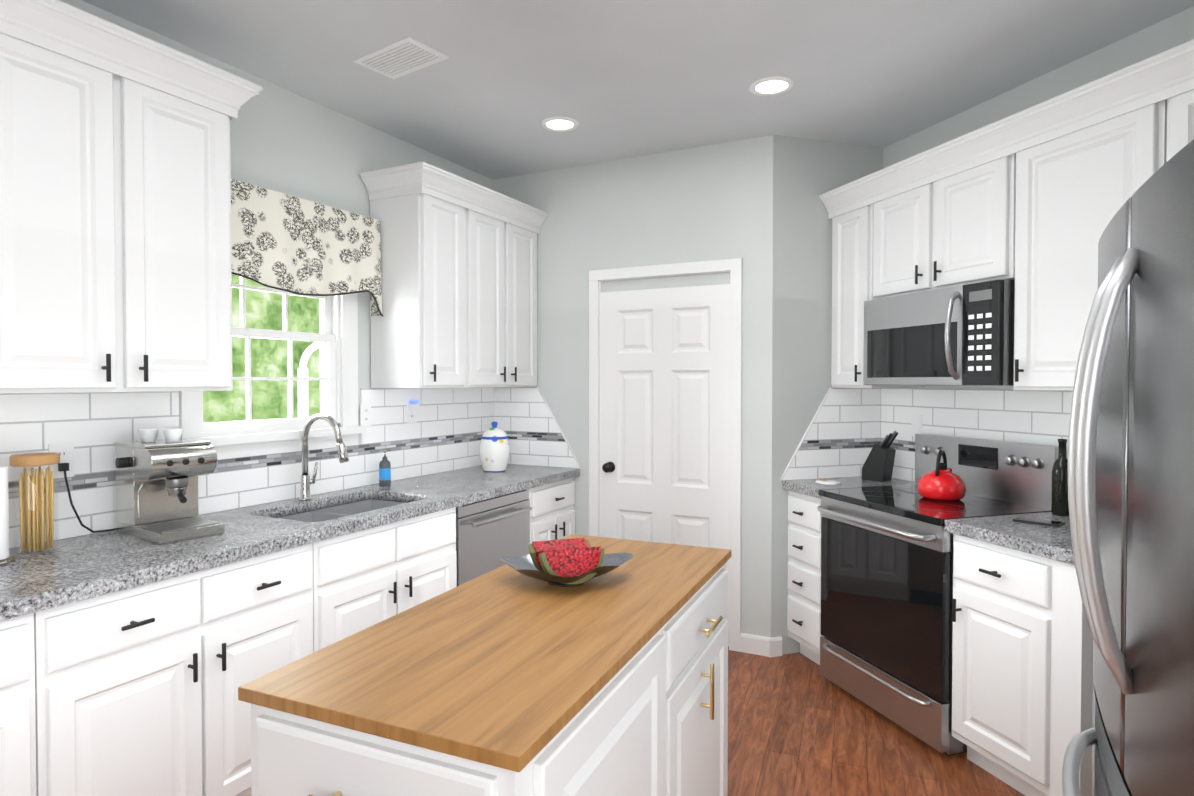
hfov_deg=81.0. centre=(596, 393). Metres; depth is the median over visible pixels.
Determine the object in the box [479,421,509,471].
cookie jar
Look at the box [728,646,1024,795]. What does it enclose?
floor
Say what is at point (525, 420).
backsplash
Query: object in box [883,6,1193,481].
wall
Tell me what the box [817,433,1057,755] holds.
range
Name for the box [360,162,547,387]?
upper cabinet
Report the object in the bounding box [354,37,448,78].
ceiling vent
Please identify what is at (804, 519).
base cabinet
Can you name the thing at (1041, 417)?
backsplash
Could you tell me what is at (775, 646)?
baseboard
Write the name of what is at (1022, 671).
base cabinet
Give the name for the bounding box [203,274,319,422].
backdrop
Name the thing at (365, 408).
outlet plates
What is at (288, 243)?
valance
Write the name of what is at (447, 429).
backsplash
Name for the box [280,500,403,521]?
sink
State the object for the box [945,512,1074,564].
countertop
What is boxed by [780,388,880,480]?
tile backsplash
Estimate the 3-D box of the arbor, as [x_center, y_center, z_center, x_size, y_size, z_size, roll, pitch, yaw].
[-3.220,0.846,8.343,0.080,2.955,0.760,1,1,27]
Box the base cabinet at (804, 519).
[787,491,822,664]
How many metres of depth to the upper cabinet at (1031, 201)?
2.66 m
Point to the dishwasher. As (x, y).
(490, 532)
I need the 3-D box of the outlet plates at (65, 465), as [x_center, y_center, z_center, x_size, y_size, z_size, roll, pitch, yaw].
[-1.752,0.320,2.367,0.043,0.318,0.200,1,1,27]
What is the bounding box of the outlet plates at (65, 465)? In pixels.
[48,442,115,532]
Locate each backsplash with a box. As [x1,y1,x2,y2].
[0,387,493,547]
[494,387,581,468]
[881,388,1072,481]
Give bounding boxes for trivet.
[815,478,840,484]
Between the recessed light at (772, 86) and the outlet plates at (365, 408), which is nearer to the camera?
the recessed light at (772, 86)
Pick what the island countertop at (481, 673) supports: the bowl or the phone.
the bowl
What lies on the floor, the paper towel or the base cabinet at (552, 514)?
the base cabinet at (552, 514)
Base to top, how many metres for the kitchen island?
0.905 m
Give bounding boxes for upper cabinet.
[0,16,239,393]
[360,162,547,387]
[819,39,1193,390]
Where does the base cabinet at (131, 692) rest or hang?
on the floor
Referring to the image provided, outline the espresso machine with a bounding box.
[114,427,224,543]
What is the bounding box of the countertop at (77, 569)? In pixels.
[0,464,579,620]
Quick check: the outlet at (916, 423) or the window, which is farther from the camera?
the outlet at (916, 423)
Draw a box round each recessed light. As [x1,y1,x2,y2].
[541,117,578,131]
[749,76,794,95]
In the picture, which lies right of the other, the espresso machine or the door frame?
the door frame
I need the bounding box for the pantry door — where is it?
[600,272,729,645]
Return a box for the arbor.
[298,342,319,417]
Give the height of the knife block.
0.270 m
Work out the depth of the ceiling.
2.83 m
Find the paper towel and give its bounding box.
[0,466,14,565]
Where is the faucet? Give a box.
[299,413,348,500]
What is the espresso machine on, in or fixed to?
on the countertop at (77, 569)
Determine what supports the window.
in the wall at (283, 140)
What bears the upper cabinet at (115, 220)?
attached to the wall at (283, 140)
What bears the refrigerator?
on the floor
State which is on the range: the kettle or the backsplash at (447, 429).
the kettle
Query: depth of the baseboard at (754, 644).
3.76 m
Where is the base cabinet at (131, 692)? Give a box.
[48,539,327,795]
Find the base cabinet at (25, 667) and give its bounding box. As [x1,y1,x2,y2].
[0,609,51,795]
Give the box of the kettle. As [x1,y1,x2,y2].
[917,450,965,500]
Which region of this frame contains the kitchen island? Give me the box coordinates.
[238,582,727,795]
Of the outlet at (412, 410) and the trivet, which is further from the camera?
the outlet at (412, 410)
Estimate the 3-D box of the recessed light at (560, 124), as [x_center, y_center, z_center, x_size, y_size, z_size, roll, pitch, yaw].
[-0.188,-1.361,3.535,0.196,0.006,0.196,1,1,27]
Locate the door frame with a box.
[589,258,741,651]
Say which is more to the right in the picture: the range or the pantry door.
the range
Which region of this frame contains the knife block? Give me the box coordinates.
[862,431,897,481]
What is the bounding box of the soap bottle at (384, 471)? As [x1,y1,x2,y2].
[379,450,390,485]
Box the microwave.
[863,279,1014,385]
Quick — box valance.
[231,179,382,316]
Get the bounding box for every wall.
[9,0,492,548]
[493,135,772,637]
[771,135,882,654]
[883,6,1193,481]
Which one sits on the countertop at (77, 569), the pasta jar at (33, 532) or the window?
the pasta jar at (33, 532)
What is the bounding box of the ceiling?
[82,0,1193,179]
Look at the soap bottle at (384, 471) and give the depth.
3.52 m
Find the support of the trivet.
on the countertop at (809, 487)
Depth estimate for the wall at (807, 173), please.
3.75 m
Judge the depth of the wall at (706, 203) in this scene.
3.97 m
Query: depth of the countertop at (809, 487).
3.62 m
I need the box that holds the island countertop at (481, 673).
[238,534,730,777]
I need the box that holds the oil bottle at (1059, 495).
[1051,439,1068,515]
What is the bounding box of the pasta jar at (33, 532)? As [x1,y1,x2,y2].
[9,452,59,555]
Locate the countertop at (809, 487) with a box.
[782,476,914,498]
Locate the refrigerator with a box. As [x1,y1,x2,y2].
[1062,139,1193,795]
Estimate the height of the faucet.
0.388 m
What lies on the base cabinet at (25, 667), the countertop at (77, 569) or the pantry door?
the countertop at (77, 569)
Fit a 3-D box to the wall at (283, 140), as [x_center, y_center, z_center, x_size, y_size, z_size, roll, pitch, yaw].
[-2.182,0.053,1.725,0.120,2.770,6.620,1,1,27]
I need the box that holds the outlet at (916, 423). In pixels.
[911,414,922,435]
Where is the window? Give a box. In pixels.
[179,275,365,459]
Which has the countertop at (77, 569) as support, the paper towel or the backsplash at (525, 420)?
the paper towel
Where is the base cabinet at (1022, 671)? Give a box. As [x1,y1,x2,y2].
[952,534,1093,795]
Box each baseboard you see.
[740,633,769,656]
[769,636,781,657]
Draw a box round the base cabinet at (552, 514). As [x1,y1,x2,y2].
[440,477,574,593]
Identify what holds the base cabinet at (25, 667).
on the floor
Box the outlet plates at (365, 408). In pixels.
[360,403,370,425]
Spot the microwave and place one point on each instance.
(962, 335)
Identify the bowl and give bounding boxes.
[499,538,632,586]
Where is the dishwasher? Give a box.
[456,489,531,585]
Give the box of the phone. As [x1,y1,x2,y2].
[1013,516,1064,526]
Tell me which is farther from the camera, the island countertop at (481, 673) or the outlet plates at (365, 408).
the outlet plates at (365, 408)
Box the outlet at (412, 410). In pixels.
[407,401,418,422]
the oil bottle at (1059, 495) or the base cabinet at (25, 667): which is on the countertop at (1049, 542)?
the oil bottle at (1059, 495)

